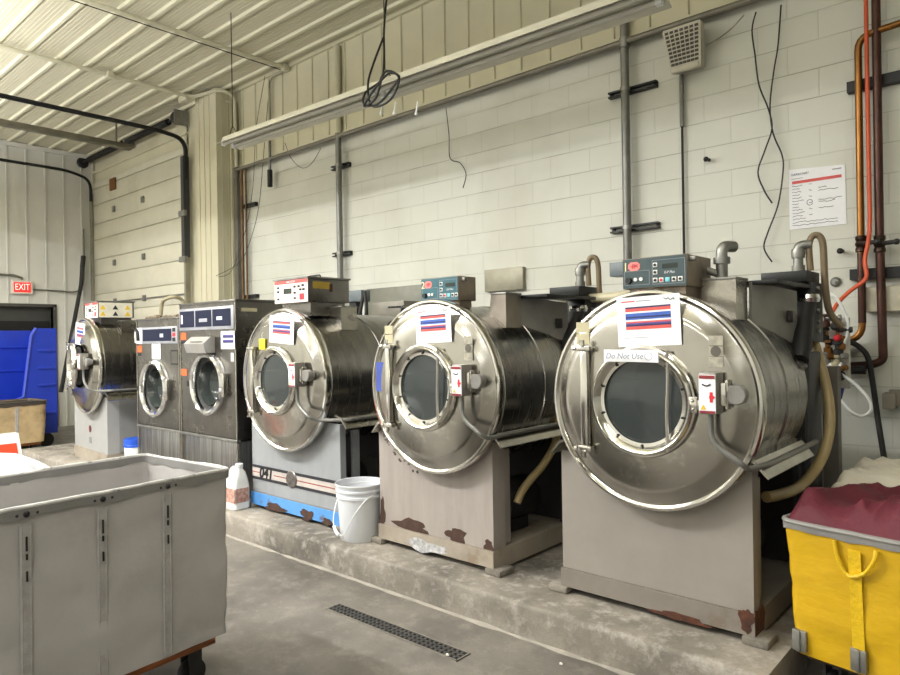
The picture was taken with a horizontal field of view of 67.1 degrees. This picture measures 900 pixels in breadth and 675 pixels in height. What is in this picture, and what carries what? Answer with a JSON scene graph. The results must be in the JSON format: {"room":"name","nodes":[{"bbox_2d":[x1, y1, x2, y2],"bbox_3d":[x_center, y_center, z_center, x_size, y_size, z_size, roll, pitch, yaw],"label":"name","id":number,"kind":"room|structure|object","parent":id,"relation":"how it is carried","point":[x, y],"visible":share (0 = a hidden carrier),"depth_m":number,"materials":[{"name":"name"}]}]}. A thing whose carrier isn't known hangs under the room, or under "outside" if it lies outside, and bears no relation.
{"room":"laundry","nodes":[
{"label":"laundry","id":0,"kind":"room"},
{"bbox_2d":[0,432,21,454],"bbox_3d":[-3.574,1.163,5.436,0.410,0.780,0.320,-1,0,42],"label":"sign","id":1,"kind":"object","parent":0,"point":[9,442],"visible":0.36,"depth_m":5.43,"materials":[{"name":"white paper"}]},
{"bbox_2d":[0,139,91,426],"bbox_3d":[-10.646,-0.837,8.325,0.250,5.000,12.250,-1,0,42],"label":"wall","id":2,"kind":"structure","parent":0,"point":[44,212],"depth_m":12.12,"materials":[{"name":"beige metal"}]},
{"bbox_2d":[10,280,32,294],"bbox_3d":[-7.428,-0.869,11.758,0.075,0.240,0.330,-1,0,42],"label":"exit sign","id":3,"kind":"object","parent":2,"relation":"attached to","point":[16,286],"visible":1,"depth_m":11.72,"materials":[{"name":"red plastic"}]},
{"bbox_2d":[0,303,58,426],"bbox_3d":[-7.726,0.516,11.555,0.190,2.200,1.830,-1,0,42],"label":"door","id":4,"kind":"structure","parent":2,"relation":"in","point":[13,316],"depth_m":11.94,"materials":[{"name":"black metal"}]},
{"bbox_2d":[0,229,84,292],"bbox_3d":[-7.854,-1.390,11.257,0.040,1.186,3.356,-1,0,42],"label":"conduit","id":5,"kind":"object","parent":2,"relation":"attached to","point":[1,274],"visible":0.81,"depth_m":12.15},
{"bbox_2d":[91,88,236,302],"bbox_3d":[-4.780,-0.931,11.102,4.900,5.000,0.230,-1,0,42],"label":"wall","id":6,"kind":"structure","parent":0,"point":[154,145],"depth_m":10.20,"materials":[{"name":"beige metal"}]},
{"bbox_2d":[0,158,94,300],"bbox_3d":[-7.603,-0.839,11.187,0.162,4.306,3.375,-1,0,39],"label":"door track","id":7,"kind":"object","parent":6,"relation":"attached to","point":[1,159],"visible":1,"depth_m":12.47,"materials":[{"name":"black metal"}]},
{"bbox_2d":[0,93,190,302],"bbox_3d":[-4.956,-0.808,8.823,0.198,4.362,3.374,-1,0,39],"label":"door track","id":8,"kind":"object","parent":6,"relation":"attached to","point":[184,213],"visible":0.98,"depth_m":10.04,"materials":[{"name":"black metal"}]},
{"bbox_2d":[77,109,187,167],"bbox_3d":[-5.432,-3.241,11.342,3.860,0.220,0.230,-1,0,42],"label":"spring","id":9,"kind":"object","parent":6,"relation":"attached to","point":[178,117],"visible":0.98,"depth_m":10.82,"materials":[{"name":"black metal"}]},
{"bbox_2d":[92,145,190,319],"bbox_3d":[-5.261,-0.648,11.384,3.600,4.450,0.095,-1,0,42],"label":"door","id":10,"kind":"structure","parent":6,"relation":"in","point":[138,245],"depth_m":11.20,"materials":[{"name":"metal"}]},
{"bbox_2d":[159,295,184,315],"bbox_3d":[-3.327,-0.305,8.055,0.381,0.386,0.141,-1,0,11],"label":"hose","id":11,"kind":"object","parent":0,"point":[181,299],"visible":0.71,"depth_m":8.05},
{"bbox_2d":[0,0,419,155],"bbox_3d":[-3.991,-3.524,2.273,18.300,0.230,12.550,-1,0,42],"label":"ceiling","id":12,"kind":"structure","parent":0,"point":[278,31],"depth_m":8.12,"materials":[{"name":"beige metal"}]},
{"bbox_2d":[0,118,131,150],"bbox_3d":[-6.182,-3.193,9.646,0.120,0.430,3.220,-1,0,42],"label":"rail","id":13,"kind":"object","parent":12,"relation":"attached to","point":[3,122],"visible":0.91,"depth_m":10.11,"materials":[{"name":"metal"}]},
{"bbox_2d":[0,44,237,166],"bbox_3d":[-4.242,-2.868,8.507,0.804,1.062,3.100,-1,0,42],"label":"conduit","id":14,"kind":"object","parent":12,"relation":"attached to","point":[184,98],"visible":0.94,"depth_m":8.98,"materials":[{"name":"beige metal"}]},
{"bbox_2d":[71,0,289,71],"bbox_3d":[-4.085,-3.380,6.342,0.085,0.080,6.090,-1,0,42],"label":"conduit","id":15,"kind":"object","parent":12,"relation":"attached to","point":[284,67],"visible":1,"depth_m":7.56,"materials":[{"name":"beige metal"}]},
{"bbox_2d":[267,71,283,186],"bbox_3d":[-2.216,-2.694,8.726,0.470,1.448,0.080,-1,0,42],"label":"conduit","id":16,"kind":"object","parent":15,"relation":"hanging from","point":[269,171],"visible":0.73,"depth_m":8.84,"materials":[{"name":"black metal"}]},
{"bbox_2d":[216,0,671,149],"bbox_3d":[-0.626,-2.583,5.625,4.910,1.821,0.437,-1,0,42],"label":"lamp fixture","id":17,"kind":"object","parent":12,"relation":"hanging from","point":[600,15],"depth_m":5.14,"materials":[{"name":"white metal"}]},
{"bbox_2d":[195,87,231,301],"bbox_3d":[-3.271,-0.939,9.588,0.568,4.970,0.338,-1,0,42],"label":"wall pier","id":18,"kind":"object","parent":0,"point":[211,111],"visible":0.45,"depth_m":9.39,"materials":[{"name":"beige metal"}]},
{"bbox_2d":[349,290,369,314],"bbox_3d":[-0.905,0.440,6.616,0.388,1.798,0.188,-1,0,42],"label":"junction box","id":19,"kind":"object","parent":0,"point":[358,298],"visible":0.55,"depth_m":6.55,"materials":[{"name":"metal"}]},
{"bbox_2d":[372,301,419,316],"bbox_3d":[-0.472,0.503,6.223,0.423,1.658,0.258,-1,0,42],"label":"box","id":20,"kind":"object","parent":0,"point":[392,308],"visible":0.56,"depth_m":6.12,"materials":[{"name":"beige metal"}]},
{"bbox_2d":[29,425,854,674],"bbox_3d":[-3.909,1.661,2.276,18.300,0.200,12.550,-1,0,42],"label":"floor","id":21,"kind":"structure","parent":0,"point":[278,621],"depth_m":3.40,"materials":[{"name":"grey concrete"}]},
{"bbox_2d":[0,398,46,448],"bbox_3d":[-6.017,1.223,9.080,0.622,0.734,0.972,-1,0,40],"label":"cart","id":22,"kind":"object","parent":21,"relation":"on","point":[26,417],"visible":0.92,"depth_m":9.07,"materials":[{"name":"beige fabric"}]},
{"bbox_2d":[0,453,48,474],"bbox_3d":[-2.950,1.133,4.252,0.931,0.823,0.904,-1,0,42],"label":"laundry bag","id":23,"kind":"object","parent":21,"relation":"on","point":[10,463],"visible":0.15,"depth_m":4.25,"materials":[{"name":"white fabric"}]},
{"bbox_2d":[0,327,57,445],"bbox_3d":[-6.658,0.733,9.485,0.815,1.733,1.860,-1,0,42],"label":"cart","id":24,"kind":"object","parent":21,"relation":"on","point":[28,359],"visible":0.61,"depth_m":9.88,"materials":[{"name":"blue plastic"}]},
{"bbox_2d":[0,331,31,399],"bbox_3d":[-6.680,0.640,9.504,0.760,1.520,1.860,-1,0,42],"label":"tub","id":25,"kind":"object","parent":24,"relation":"in","point":[14,345],"depth_m":10.14,"materials":[{"name":"blue plastic"}]},
{"bbox_2d":[59,255,85,391],"bbox_3d":[-6.684,-0.269,12.005,0.080,2.434,0.701,-1,0,9],"label":"leaning pole","id":26,"kind":"object","parent":21,"relation":"on","point":[83,258],"visible":0.95,"depth_m":12.06,"materials":[{"name":"black metal"}]},
{"bbox_2d":[65,301,137,460],"bbox_3d":[-3.677,0.488,7.902,1.477,1.787,1.415,-1,0,-45],"label":"washing machine","id":27,"kind":"object","parent":21,"relation":"on","point":[101,370],"visible":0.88,"depth_m":7.36,"materials":[{"name":"grey paint"}]},
{"bbox_2d":[75,322,84,344],"bbox_3d":[-4.051,-0.038,7.424,0.284,0.266,0.005,-1,0,42],"label":"instruction sheet","id":28,"kind":"object","parent":27,"relation":"attached to","point":[80,327],"visible":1,"depth_m":7.44,"materials":[{"name":"white paper"}]},
{"bbox_2d":[77,327,82,337],"bbox_3d":[-4.050,-0.055,7.422,0.187,0.110,0.001,7,5,41],"label":"picture","id":29,"kind":"object","parent":28,"relation":"attached to","point":[79,329],"depth_m":7.43},
{"bbox_2d":[80,346,85,385],"bbox_3d":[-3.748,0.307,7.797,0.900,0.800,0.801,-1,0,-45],"label":"door latch","id":30,"kind":"object","parent":27,"relation":"on","point":[83,348],"depth_m":7.57,"materials":[{"name":"metal"}]},
{"bbox_2d":[0,453,228,674],"bbox_3d":[-1.643,1.051,2.669,0.723,0.947,1.354,-1,0,37],"label":"cart","id":31,"kind":"object","parent":21,"relation":"on","point":[116,565],"visible":1,"depth_m":2.64,"materials":[{"name":"grey plastic"}]},
{"bbox_2d":[123,437,139,455],"bbox_3d":[-3.302,1.219,7.151,0.258,0.314,0.258,-1,0,42],"label":"pail","id":32,"kind":"object","parent":21,"relation":"on","point":[130,444],"visible":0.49,"depth_m":7.04,"materials":[{"name":"white plastic"}]},
{"bbox_2d":[134,314,180,458],"bbox_3d":[-2.519,0.564,6.879,0.922,1.600,1.008,-1,0,42],"label":"washer","id":33,"kind":"object","parent":21,"relation":"on","point":[158,380],"visible":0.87,"depth_m":6.53,"materials":[{"name":"silver metal"}]},
{"bbox_2d":[147,370,161,406],"bbox_3d":[-2.808,0.494,6.612,0.364,0.364,0.130,-1,0,42],"label":"window","id":34,"kind":"structure","parent":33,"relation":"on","point":[154,382],"depth_m":6.69,"materials":[{"name":"clear glass"}]},
{"bbox_2d":[152,344,160,358],"bbox_3d":[-2.842,0.126,6.558,0.180,0.165,0.003,-1,0,42],"label":"notice","id":35,"kind":"object","parent":33,"relation":"on","point":[156,348],"visible":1,"depth_m":6.55,"materials":[{"name":"white paper"}]},
{"bbox_2d":[179,299,282,498],"bbox_3d":[-1.837,0.518,6.235,0.973,1.672,1.060,-1,0,42],"label":"washer","id":36,"kind":"object","parent":21,"relation":"on","point":[216,428],"visible":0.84,"depth_m":5.81,"materials":[{"name":"silver metal"}]},
{"bbox_2d":[198,363,218,404],"bbox_3d":[-2.049,0.402,5.933,0.364,0.364,0.130,-1,0,42],"label":"window","id":37,"kind":"structure","parent":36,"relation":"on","point":[208,385],"depth_m":6.01,"materials":[{"name":"clear glass"}]},
{"bbox_2d":[221,331,235,348],"bbox_3d":[-1.856,0.021,5.674,0.235,0.150,0.005,-1,0,42],"label":"instruction sheet","id":38,"kind":"object","parent":36,"relation":"attached to","point":[228,339],"visible":1,"depth_m":5.67,"materials":[{"name":"white paper"}]},
{"bbox_2d":[223,335,233,342],"bbox_3d":[-1.857,0.011,5.674,0.169,0.069,0.001,-1,0,42],"label":"picture","id":39,"kind":"object","parent":38,"relation":"attached to","point":[226,338],"depth_m":5.67},
{"bbox_2d":[243,274,394,531],"bbox_3d":[-0.830,0.433,5.389,1.320,1.811,1.438,-1,0,42],"label":"washing machine","id":40,"kind":"object","parent":21,"relation":"on","point":[310,403],"visible":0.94,"depth_m":4.94,"materials":[{"name":"grey paint"}]},
{"bbox_2d":[259,339,264,348],"bbox_3d":[-1.401,0.024,5.059,0.080,0.131,0.008,-1,0,42],"label":"tag","id":41,"kind":"object","parent":40,"relation":"hanging from","point":[261,341],"visible":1,"depth_m":5.05,"materials":[{"name":"yellow paper"}]},
{"bbox_2d":[269,315,293,344],"bbox_3d":[-1.216,-0.057,4.891,0.313,0.220,0.005,-1,0,42],"label":"instruction sheet","id":42,"kind":"object","parent":40,"relation":"attached to","point":[281,327],"visible":1,"depth_m":4.88,"materials":[{"name":"white paper"}]},
{"bbox_2d":[273,321,289,334],"bbox_3d":[-1.216,-0.071,4.890,0.216,0.092,0.001,4,4,42],"label":"picture","id":43,"kind":"object","parent":42,"relation":"attached to","point":[279,327],"depth_m":4.89},
{"bbox_2d":[388,305,405,325],"bbox_3d":[-0.337,-0.063,5.418,0.494,0.397,0.282,-1,0,42],"label":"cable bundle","id":44,"kind":"object","parent":40,"relation":"on","point":[403,307],"visible":0.03,"depth_m":5.41,"materials":[{"name":"black rubber"}]},
{"bbox_2d":[326,603,470,661],"bbox_3d":[-0.296,1.500,3.485,0.960,0.006,0.100,-1,0,41],"label":"floor drain","id":45,"kind":"object","parent":21,"relation":"on","point":[456,654],"visible":1,"depth_m":3.44,"materials":[{"name":"metal"}]},
{"bbox_2d":[21,443,812,674],"bbox_3d":[-1.311,1.430,6.459,8.906,0.175,2.444,-1,0,42],"label":"plinth","id":46,"kind":"object","parent":21,"relation":"on","point":[619,637],"visible":0.42,"depth_m":3.46,"materials":[{"name":"concrete"}]},
{"bbox_2d":[226,463,249,510],"bbox_3d":[-1.696,1.173,5.379,0.194,0.358,0.142,-1,0,42],"label":"jug","id":47,"kind":"object","parent":46,"relation":"on","point":[237,484],"visible":0.91,"depth_m":5.32,"materials":[{"name":"white plastic"}]},
{"bbox_2d":[226,488,234,503],"bbox_3d":[-1.727,1.238,5.315,0.154,0.110,0.004,-1,0,42],"label":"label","id":48,"kind":"object","parent":47,"relation":"attached to","point":[230,492],"depth_m":5.30,"materials":[{"name":"paper"}]},
{"bbox_2d":[332,476,379,542],"bbox_3d":[-0.602,1.149,4.526,0.338,0.374,0.340,-1,0,42],"label":"bucket","id":49,"kind":"object","parent":46,"relation":"on","point":[358,498],"visible":0.9,"depth_m":4.40,"materials":[{"name":"plastic"}]},
{"bbox_2d":[371,254,602,577],"bbox_3d":[0.236,0.388,4.433,1.168,1.868,1.460,-1,0,42],"label":"washing machine","id":50,"kind":"object","parent":21,"relation":"on","point":[464,421],"visible":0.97,"depth_m":4.00,"materials":[{"name":"grey paint"}]},
{"bbox_2d":[415,306,451,343],"bbox_3d":[-0.098,-0.069,3.878,0.282,0.210,0.005,-1,0,42],"label":"instruction sheet","id":51,"kind":"object","parent":50,"relation":"on","point":[433,325],"visible":1,"depth_m":3.87,"materials":[{"name":"white paper"}]},
{"bbox_2d":[420,314,445,331],"bbox_3d":[-0.098,-0.083,3.878,0.198,0.092,0.001,-4,-2,42],"label":"picture","id":52,"kind":"object","parent":51,"relation":"attached to","point":[428,322],"depth_m":3.88},
{"bbox_2d":[513,417,560,504],"bbox_3d":[0.654,0.598,4.188,0.718,0.764,0.073,-1,0,-39],"label":"hose","id":53,"kind":"object","parent":50,"relation":"attached to","point":[542,465],"visible":0.6,"depth_m":4.04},
{"bbox_2d":[556,318,562,327],"bbox_3d":[0.687,-0.090,4.266,0.014,0.060,0.060,-1,0,42],"label":"switch","id":54,"kind":"object","parent":50,"relation":"attached to","point":[559,321],"depth_m":4.26,"materials":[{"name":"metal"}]},
{"bbox_2d":[558,290,629,302],"bbox_3d":[1.070,0.504,4.416,0.800,1.609,0.072,-1,0,42],"label":"supply pipe","id":55,"kind":"object","parent":21,"relation":"on","point":[600,297],"visible":0.17,"depth_m":4.42,"materials":[{"name":"beige metal"}]},
{"bbox_2d":[549,232,843,649],"bbox_3d":[1.208,0.373,3.612,1.320,1.868,1.474,-1,0,42],"label":"washing machine","id":56,"kind":"object","parent":21,"relation":"on","point":[668,464],"visible":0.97,"depth_m":3.13,"materials":[{"name":"grey paint"}]},
{"bbox_2d":[604,350,657,362],"bbox_3d":[0.807,0.082,3.034,0.263,0.057,0.025,-1,0,42],"label":"paper note","id":57,"kind":"object","parent":56,"relation":"attached to","point":[609,355],"visible":1,"depth_m":3.04,"materials":[{"name":"white paper"}]},
{"bbox_2d":[616,293,681,346],"bbox_3d":[0.887,-0.074,3.038,0.308,0.235,0.005,-1,0,42],"label":"instruction sheet","id":58,"kind":"object","parent":56,"relation":"on","point":[652,320],"visible":1,"depth_m":3.03,"materials":[{"name":"white paper"}]},
{"bbox_2d":[625,304,671,329],"bbox_3d":[0.886,-0.090,3.039,0.216,0.104,0.001,-4,-2,42],"label":"picture","id":59,"kind":"object","parent":58,"relation":"attached to","point":[637,316],"depth_m":3.04},
{"bbox_2d":[787,310,792,321],"bbox_3d":[1.704,-0.105,3.397,0.014,0.060,0.060,-1,0,42],"label":"switch","id":60,"kind":"object","parent":56,"relation":"attached to","point":[789,312],"depth_m":3.38,"materials":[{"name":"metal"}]},
{"bbox_2d":[761,342,835,502],"bbox_3d":[1.788,0.329,3.434,0.201,0.883,0.854,-1,0,42],"label":"hose","id":61,"kind":"object","parent":56,"relation":"attached to","point":[818,464],"visible":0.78,"depth_m":3.47,"materials":[{"name":"beige rubber"}]},
{"bbox_2d":[821,366,841,487],"bbox_3d":[2.130,0.679,3.850,0.231,1.228,0.105,-1,0,-25],"label":"hose","id":62,"kind":"object","parent":21,"relation":"on","point":[832,469],"visible":0.12,"depth_m":3.84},
{"bbox_2d":[782,513,899,674],"bbox_3d":[1.915,1.094,2.532,0.659,0.750,1.072,-1,0,-37],"label":"cart","id":63,"kind":"object","parent":21,"relation":"on","point":[846,583],"visible":0.84,"depth_m":2.59,"materials":[{"name":"yellow plastic"}]},
{"bbox_2d":[788,482,899,540],"bbox_3d":[1.913,0.686,2.537,0.596,0.153,1.032,-1,0,-37],"label":"cloth","id":64,"kind":"object","parent":63,"relation":"on","point":[873,509],"visible":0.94,"depth_m":2.68,"materials":[{"name":"fabric"}]},
{"bbox_3d":[2.442,1.123,3.359,0.942,0.674,0.862,-1,0,42],"label":"cart","id":65,"kind":"object","parent":21,"relation":"on","visible":0},
{"bbox_2d":[831,456,899,487],"bbox_3d":[2.436,0.742,3.359,0.900,0.171,0.810,-1,0,42],"label":"linens","id":66,"kind":"object","parent":65,"relation":"on","point":[883,470],"visible":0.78,"depth_m":3.40,"materials":[{"name":"beige fabric"}]},
{"bbox_2d":[243,0,899,471],"bbox_3d":[2.028,-1.035,5.214,13.300,5.000,0.200,-1,0,42],"label":"wall","id":67,"kind":"structure","parent":0,"point":[540,154],"depth_m":5.65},
{"bbox_2d":[233,167,241,298],"bbox_3d":[-2.938,-1.209,9.446,0.100,2.300,0.100,-1,0,42],"label":"pipe","id":68,"kind":"object","parent":67,"relation":"attached to","point":[237,219],"visible":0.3,"depth_m":9.40,"materials":[{"name":"metal"}]},
{"bbox_2d":[219,77,264,276],"bbox_3d":[-2.749,-2.122,9.107,0.800,2.604,0.185,-1,0,20],"label":"cable","id":69,"kind":"object","parent":67,"relation":"hanging from","point":[264,77],"visible":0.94,"depth_m":9.12,"materials":[{"name":"black metal"}]},
{"bbox_2d":[216,80,269,275],"bbox_3d":[-2.718,-2.118,9.092,0.932,2.564,0.204,-1,0,22],"label":"cable","id":70,"kind":"object","parent":67,"relation":"hanging from","point":[269,80],"visible":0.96,"depth_m":9.02,"materials":[{"name":"black metal"}]},
{"bbox_2d":[240,169,248,298],"bbox_3d":[-2.823,-1.190,9.320,0.107,2.260,0.044,-1,0,19],"label":"pipe","id":71,"kind":"object","parent":67,"relation":"attached to","point":[245,170],"visible":0.66,"depth_m":9.31,"materials":[{"name":"metal"}]},
{"bbox_2d":[244,202,257,208],"bbox_3d":[-2.744,-1.812,9.297,0.320,0.050,0.050,-1,0,42],"label":"channel","id":72,"kind":"object","parent":67,"relation":"attached to","point":[253,204],"visible":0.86,"depth_m":9.22,"materials":[{"name":"black metal"}]},
{"bbox_2d":[245,294,258,298],"bbox_3d":[-2.725,-0.562,9.298,0.320,0.050,0.050,-1,0,42],"label":"channel","id":73,"kind":"object","parent":67,"relation":"attached to","point":[251,296],"visible":0.86,"depth_m":9.22,"materials":[{"name":"black metal"}]},
{"bbox_2d":[333,45,343,277],"bbox_3d":[-1.300,-1.894,7.926,0.088,3.020,0.088,-1,0,42],"label":"conduit","id":74,"kind":"object","parent":67,"relation":"attached to","point":[336,48],"visible":0.91,"depth_m":7.89,"materials":[{"name":"grey metal"}]},
{"bbox_2d":[331,162,350,170],"bbox_3d":[-1.286,-2.014,7.992,0.320,0.050,0.050,-1,0,42],"label":"channel","id":75,"kind":"object","parent":67,"relation":"attached to","point":[345,163],"visible":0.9,"depth_m":7.94,"materials":[{"name":"black metal"}]},
{"bbox_2d":[332,250,352,257],"bbox_3d":[-1.269,-0.984,7.992,0.320,0.050,0.050,-1,0,42],"label":"channel","id":76,"kind":"object","parent":67,"relation":"attached to","point":[351,252],"visible":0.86,"depth_m":7.94,"materials":[{"name":"black metal"}]},
{"bbox_2d":[366,285,421,314],"bbox_3d":[-0.474,-0.111,7.110,0.894,0.830,0.285,-1,0,42],"label":"box","id":77,"kind":"object","parent":67,"relation":"attached to","point":[411,292],"visible":0.22,"depth_m":7.01,"materials":[{"name":"metal"}]},
{"bbox_2d":[234,0,737,166],"bbox_3d":[1.865,-2.985,5.159,13.055,1.095,0.095,-1,0,42],"label":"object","id":78,"kind":"structure","parent":67,"relation":"attached to","point":[421,32],"depth_m":7.17,"materials":[{"name":"beige metal"}]},
{"bbox_2d":[235,0,761,170],"bbox_3d":[1.119,-2.391,5.758,10.950,0.062,0.052,-1,0,42],"label":"pipe","id":79,"kind":"object","parent":67,"relation":"attached to","point":[740,3],"visible":1,"depth_m":6.12,"materials":[{"name":"grey metal"}]},
{"bbox_2d":[285,144,320,167],"bbox_3d":[-1.815,-2.287,8.388,0.740,0.386,0.028,-1,0,42],"label":"cable","id":80,"kind":"object","parent":79,"relation":"hanging from","point":[285,144],"visible":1,"depth_m":8.36,"materials":[{"name":"black rubber"}]},
{"bbox_2d":[446,109,465,187],"bbox_3d":[0.058,-1.888,6.748,0.233,0.824,0.070,-1,0,42],"label":"hanging cable","id":81,"kind":"object","parent":79,"relation":"hanging from","point":[446,109],"visible":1,"depth_m":6.80,"materials":[{"name":"black rubber"}]},
{"bbox_2d":[706,15,744,46],"bbox_3d":[2.025,-2.256,4.992,0.023,0.143,0.290,-1,0,-44],"label":"cable","id":82,"kind":"object","parent":79,"relation":"hanging from","point":[736,23],"visible":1,"depth_m":4.99,"materials":[{"name":"rubber"}]},
{"bbox_2d":[751,12,772,202],"bbox_3d":[2.222,-1.638,4.820,0.027,1.385,0.144,-1,0,-42],"label":"cable","id":83,"kind":"object","parent":79,"relation":"hanging from","point":[755,12],"visible":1,"depth_m":4.83,"materials":[{"name":"black rubber"}]},
{"bbox_2d":[484,267,525,291],"bbox_3d":[0.516,-0.546,6.403,0.450,0.210,0.050,-1,0,42],"label":"cover plate","id":84,"kind":"object","parent":67,"relation":"attached to","point":[514,278],"visible":1,"depth_m":6.37,"materials":[{"name":"beige metal"}]},
{"bbox_2d":[619,22,632,259],"bbox_3d":[1.425,-1.625,5.495,0.084,2.400,0.084,-1,0,42],"label":"conduit","id":85,"kind":"object","parent":67,"relation":"attached to","point":[624,46],"visible":0.9,"depth_m":5.47,"materials":[{"name":"metal"}]},
{"bbox_2d":[608,79,657,99],"bbox_3d":[1.485,-2.012,5.516,0.420,0.050,0.050,-1,0,42],"label":"channel","id":86,"kind":"object","parent":67,"relation":"attached to","point":[612,94],"visible":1,"depth_m":5.47,"materials":[{"name":"black metal"}]},
{"bbox_2d":[610,221,660,233],"bbox_3d":[1.503,-0.892,5.517,0.420,0.050,0.050,-1,0,42],"label":"channel","id":87,"kind":"object","parent":67,"relation":"attached to","point":[658,224],"visible":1,"depth_m":5.46,"materials":[{"name":"black metal"}]},
{"bbox_2d":[663,19,704,74],"bbox_3d":[1.792,-2.175,5.120,0.290,0.342,0.226,-1,0,42],"label":"wall speaker","id":88,"kind":"object","parent":67,"relation":"attached to","point":[684,44],"visible":1,"depth_m":5.06,"materials":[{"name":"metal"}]},
{"bbox_2d":[664,23,698,66],"bbox_3d":[1.739,-2.178,5.062,0.254,0.244,0.066,-1,0,42],"label":"speaker grille","id":89,"kind":"object","parent":88,"relation":"attached to","point":[681,42],"depth_m":5.06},
{"bbox_2d":[679,74,684,253],"bbox_3d":[1.801,-1.166,5.240,0.033,1.770,0.033,-1,0,-26],"label":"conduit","id":90,"kind":"object","parent":88,"relation":"hanging from","point":[681,76],"visible":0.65,"depth_m":5.23,"materials":[{"name":"black metal"}]},
{"bbox_2d":[703,157,710,161],"bbox_3d":[1.935,-1.339,5.105,0.040,0.040,0.081,-1,0,42],"label":"stud","id":91,"kind":"object","parent":67,"relation":"attached to","point":[705,159],"visible":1,"depth_m":5.08,"materials":[{"name":"metal"}]},
{"bbox_2d":[763,5,783,261],"bbox_3d":[2.282,-1.432,4.792,0.148,1.801,0.031,-1,0,42],"label":"hanging cable","id":92,"kind":"object","parent":67,"relation":"hanging from","point":[769,258],"visible":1,"depth_m":4.76,"materials":[{"name":"black metal"}]},
{"bbox_2d":[789,164,846,229],"bbox_3d":[2.511,-0.967,4.641,0.353,0.421,0.005,-1,0,42],"label":"chart","id":93,"kind":"object","parent":67,"relation":"attached to","point":[817,195],"visible":1,"depth_m":4.64,"materials":[{"name":"white paper"}]},
{"bbox_2d":[830,277,840,286],"bbox_3d":[2.587,-0.374,4.556,0.070,0.068,0.050,-1,0,42],"label":"flange","id":94,"kind":"object","parent":67,"relation":"attached to","point":[835,281],"visible":1,"depth_m":4.55,"materials":[{"name":"metal"}]},
{"bbox_2d":[820,314,859,388],"bbox_3d":[2.498,0.087,4.341,0.219,0.473,0.480,-1,0,42],"label":"valve manifold","id":95,"kind":"object","parent":67,"relation":"attached to","point":[835,352],"visible":0.59,"depth_m":4.19,"materials":[{"name":"metal"}]},
{"bbox_2d":[830,292,849,343],"bbox_3d":[2.361,-0.123,4.191,0.193,0.406,0.018,-1,0,42],"label":"tube","id":96,"kind":"object","parent":95,"relation":"attached to","point":[835,297],"visible":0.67,"depth_m":4.14,"materials":[{"name":"plastic"}]},
{"bbox_2d":[841,373,872,416],"bbox_3d":[2.455,0.344,4.115,0.192,0.279,0.018,-1,0,42],"label":"tube","id":97,"kind":"object","parent":95,"relation":"attached to","point":[855,384],"visible":0.92,"depth_m":4.09,"materials":[{"name":"plastic"}]},
{"bbox_2d":[837,248,843,253],"bbox_3d":[2.604,-0.575,4.519,0.040,0.040,0.081,-1,0,42],"label":"stud","id":98,"kind":"object","parent":67,"relation":"attached to","point":[839,250],"visible":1,"depth_m":4.49,"materials":[{"name":"metal"}]},
{"bbox_2d":[847,70,899,94],"bbox_3d":[2.843,-1.652,4.306,0.560,0.070,0.055,-1,0,42],"label":"channel","id":99,"kind":"object","parent":67,"relation":"attached to","point":[891,78],"visible":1,"depth_m":4.33,"materials":[{"name":"black metal"}]},
{"bbox_2d":[849,266,899,280],"bbox_3d":[2.862,-0.417,4.306,0.560,0.070,0.055,-1,0,42],"label":"channel","id":100,"kind":"object","parent":67,"relation":"attached to","point":[890,272],"visible":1,"depth_m":4.34,"materials":[{"name":"black metal"}]},
{"bbox_2d":[851,0,899,367],"bbox_3d":[2.656,-1.651,4.369,0.101,3.746,0.442,-1,0,-40],"label":"pipe","id":101,"kind":"object","parent":67,"relation":"attached to","point":[879,250],"visible":0.91,"depth_m":4.30,"materials":[{"name":"brown metal"}]},
{"bbox_2d":[851,366,866,373],"bbox_3d":[2.572,0.213,4.388,0.216,0.065,0.079,-1,0,31],"label":"pipe","id":102,"kind":"object","parent":101,"relation":"attached to","point":[854,369],"visible":0.4,"depth_m":4.33,"materials":[{"name":"metal"}]},
{"bbox_2d":[850,339,886,457],"bbox_3d":[2.660,0.441,4.294,0.101,0.882,0.298,-1,0,-22],"label":"hose","id":103,"kind":"object","parent":101,"relation":"attached to","point":[882,448],"visible":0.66,"depth_m":4.29,"materials":[{"name":"black rubber"}]},
{"bbox_2d":[850,20,899,340],"bbox_3d":[2.788,-0.976,4.238,0.805,2.064,0.116,-1,0,42],"label":"copper pipe","id":104,"kind":"object","parent":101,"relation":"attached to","point":[860,239],"visible":0.82,"depth_m":4.37,"materials":[{"name":"brown metal"}]},
{"bbox_2d":[832,0,871,312],"bbox_3d":[2.537,-1.788,4.325,0.274,3.310,0.071,-1,0,7],"label":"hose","id":105,"kind":"object","parent":104,"relation":"hanging from","point":[865,2],"visible":0.9,"depth_m":4.32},
{"bbox_2d":[866,286,899,311],"bbox_3d":[2.830,-0.247,4.320,0.330,0.160,0.080,-1,0,42],"label":"outlet box","id":106,"kind":"object","parent":67,"relation":"attached to","point":[892,292],"visible":0.77,"depth_m":4.31,"materials":[{"name":"beige metal"}]},
{"bbox_2d":[882,389,899,408],"bbox_3d":[2.983,0.391,4.180,0.530,0.120,0.100,-1,0,42],"label":"outlet box","id":107,"kind":"object","parent":67,"relation":"attached to","point":[891,399],"depth_m":4.30,"materials":[{"name":"grey metal"}]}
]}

